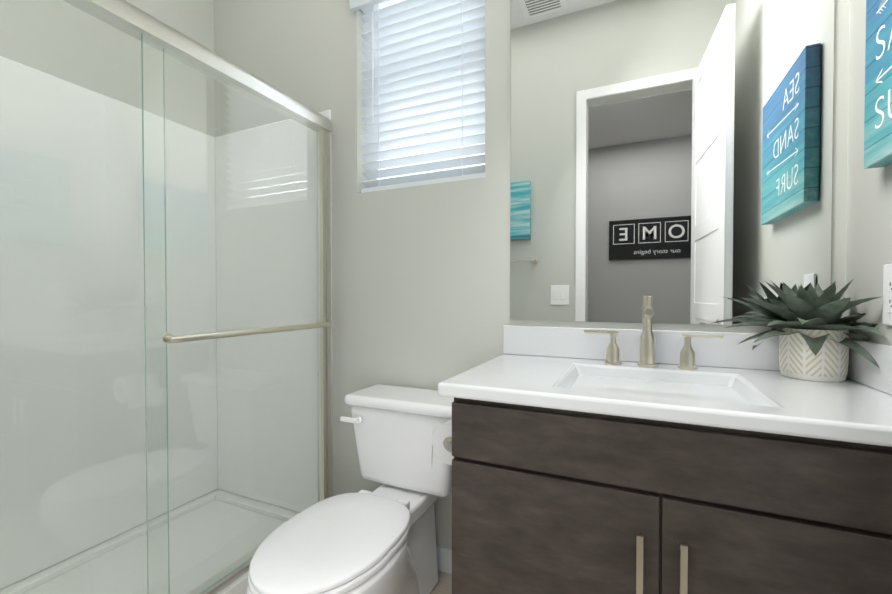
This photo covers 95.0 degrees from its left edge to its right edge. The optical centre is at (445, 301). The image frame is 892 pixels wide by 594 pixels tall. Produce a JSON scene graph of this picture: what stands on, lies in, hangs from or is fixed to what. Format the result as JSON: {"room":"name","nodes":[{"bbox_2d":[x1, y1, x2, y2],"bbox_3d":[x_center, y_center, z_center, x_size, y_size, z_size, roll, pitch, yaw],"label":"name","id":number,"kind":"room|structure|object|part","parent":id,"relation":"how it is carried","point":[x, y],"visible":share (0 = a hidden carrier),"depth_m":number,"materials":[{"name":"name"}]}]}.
{"room":"bathroom","nodes":[
{"label":"bathroom","id":0,"kind":"room"},
{"bbox_2d":[0,0,214,136],"bbox_3d":[-1.609,-0.455,1.433,0.120,3.050,1.640,0,1,25],"label":"wall","id":1,"kind":"structure","parent":0,"point":[193,20],"depth_m":1.74,"materials":[{"name":"grey paint"}]},
{"bbox_2d":[430,571,451,593],"bbox_3d":[-0.151,1.129,0.163,3.846,0.080,3.020,0,1,25],"label":"floor","id":2,"kind":"structure","parent":0,"point":[443,585],"depth_m":1.54,"materials":[{"name":"beige tile"}]},
{"bbox_2d":[0,0,332,593],"bbox_3d":[-1.149,0.112,1.297,0.833,1.920,1.516,0,1,25],"label":"shower","id":3,"kind":"object","parent":2,"relation":"on","point":[166,416],"visible":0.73,"depth_m":1.71,"materials":[{"name":"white glass"}]},
{"bbox_2d":[246,384,453,593],"bbox_3d":[-0.251,0.712,1.282,0.456,0.722,0.792,0,1,25],"label":"toilet","id":4,"kind":"object","parent":2,"relation":"on","point":[381,539],"visible":0.94,"depth_m":1.29,"materials":[{"name":"white ceramic"}]},
{"bbox_3d":[-0.314,0.676,1.143,0.352,0.020,0.480,0,1,25],"label":"seat","id":5,"kind":"part","parent":4,"relation":"part of","materials":[{"name":"white plastic"}]},
{"bbox_3d":[-0.314,0.652,1.143,0.346,0.023,0.474,0,1,25],"label":"seat lid","id":6,"kind":"part","parent":4,"relation":"part of","materials":[{"name":"white plastic"}]},
{"bbox_3d":[-0.347,0.434,1.507,0.084,0.028,0.029,0,1,25],"label":"lever","id":7,"kind":"part","parent":4,"relation":"part of","materials":[{"name":"white plastic"}]},
{"bbox_3d":[-0.133,0.367,1.534,0.456,0.041,0.226,0,1,25],"label":"tank lid","id":8,"kind":"part","parent":4,"relation":"part of","materials":[{"name":"white ceramic"}]},
{"bbox_3d":[-0.131,0.535,1.540,0.429,0.292,0.203,0,1,25],"label":"tank","id":9,"kind":"part","parent":4,"relation":"part of","materials":[{"name":"white ceramic"}]},
{"bbox_2d":[431,280,891,593],"bbox_3d":[0.464,0.508,1.078,1.088,1.134,0.580,0,1,25],"label":"bathroom vanity","id":10,"kind":"object","parent":2,"relation":"on","point":[646,459],"visible":1,"depth_m":0.87,"materials":[{"name":"brown wood"}]},
{"bbox_2d":[438,354,891,446],"bbox_3d":[0.528,0.255,1.058,0.957,0.115,0.556,0,1,25],"label":"countertop","id":11,"kind":"structure","parent":10,"relation":"on","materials":[{"name":"white stone"}]},
{"bbox_2d":[584,296,723,369],"bbox_3d":[0.594,0.089,1.190,0.379,0.212,0.169,0,1,25],"label":"faucet","id":12,"kind":"object","parent":11,"relation":"on","point":[647,338],"depth_m":1.23,"materials":[{"name":"silver metal"}]},
{"bbox_2d":[725,280,883,381],"bbox_3d":[0.883,0.070,1.042,0.284,0.256,0.262,0,1,25],"label":"plant","id":13,"kind":"object","parent":11,"relation":"on","point":[813,343],"depth_m":1.03,"materials":[{"name":"green plant"}]},
{"bbox_2d":[214,0,849,548],"bbox_3d":[-0.035,-0.459,1.692,2.766,3.050,0.140,0,1,25],"label":"wall","id":14,"kind":"structure","parent":0,"point":[420,286],"depth_m":1.70,"materials":[{"name":"grey paint"}]},
{"bbox_2d":[349,0,484,192],"bbox_3d":[-0.113,-0.910,1.662,0.625,0.876,0.113,0,1,25],"label":"window blinds","id":15,"kind":"object","parent":14,"relation":"attached to","point":[423,73],"visible":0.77,"depth_m":1.68,"materials":[{"name":"white plastic"}]},
{"bbox_2d":[436,545,451,574],"bbox_3d":[-0.122,1.020,1.669,0.785,0.094,0.014,0,1,25],"label":"baseboard","id":16,"kind":"structure","parent":14,"relation":"attached to","point":[444,559],"depth_m":1.60,"materials":[{"name":"white"}]},
{"bbox_2d":[510,0,834,324],"bbox_3d":[0.643,-0.680,1.296,0.897,1.496,0.006,0,1,25],"label":"mirror","id":17,"kind":"object","parent":14,"relation":"attached to","point":[673,158],"visible":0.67,"depth_m":1.27,"materials":[{"name":"silver mirror"}]},
{"bbox_3d":[-0.071,-0.895,1.754,0.585,0.850,0.035,0,1,25],"label":"window","id":18,"kind":"structure","parent":14,"relation":"in","visible":0},
{"bbox_2d":[381,133,484,178],"bbox_3d":[-0.062,-0.895,1.774,0.685,0.950,0.001,0,1,25],"label":"window","id":19,"kind":"structure","parent":18,"relation":"attached to","point":[434,161],"depth_m":1.77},
{"bbox_2d":[845,0,891,344],"bbox_3d":[0.798,-0.438,0.333,0.120,3.050,1.640,0,1,25],"label":"wall","id":20,"kind":"structure","parent":0,"point":[869,229],"depth_m":1.03,"materials":[{"name":"grey paint"}]},
{"bbox_2d":[864,0,891,168],"bbox_3d":[0.889,-0.547,0.727,0.039,0.485,0.465,0,1,25],"label":"sign","id":21,"kind":"object","parent":20,"relation":"attached to","point":[878,109],"visible":1,"depth_m":0.89,"materials":[{"name":"blue wood"}]},
{"bbox_2d":[883,264,891,324],"bbox_3d":[0.976,-0.016,0.889,0.010,0.136,0.085,0,1,25],"label":"electrical outlet plate","id":22,"kind":"object","parent":20,"relation":"attached to","point":[887,294],"visible":0.98,"depth_m":0.91,"materials":[{"name":"white plastic"}]}
]}

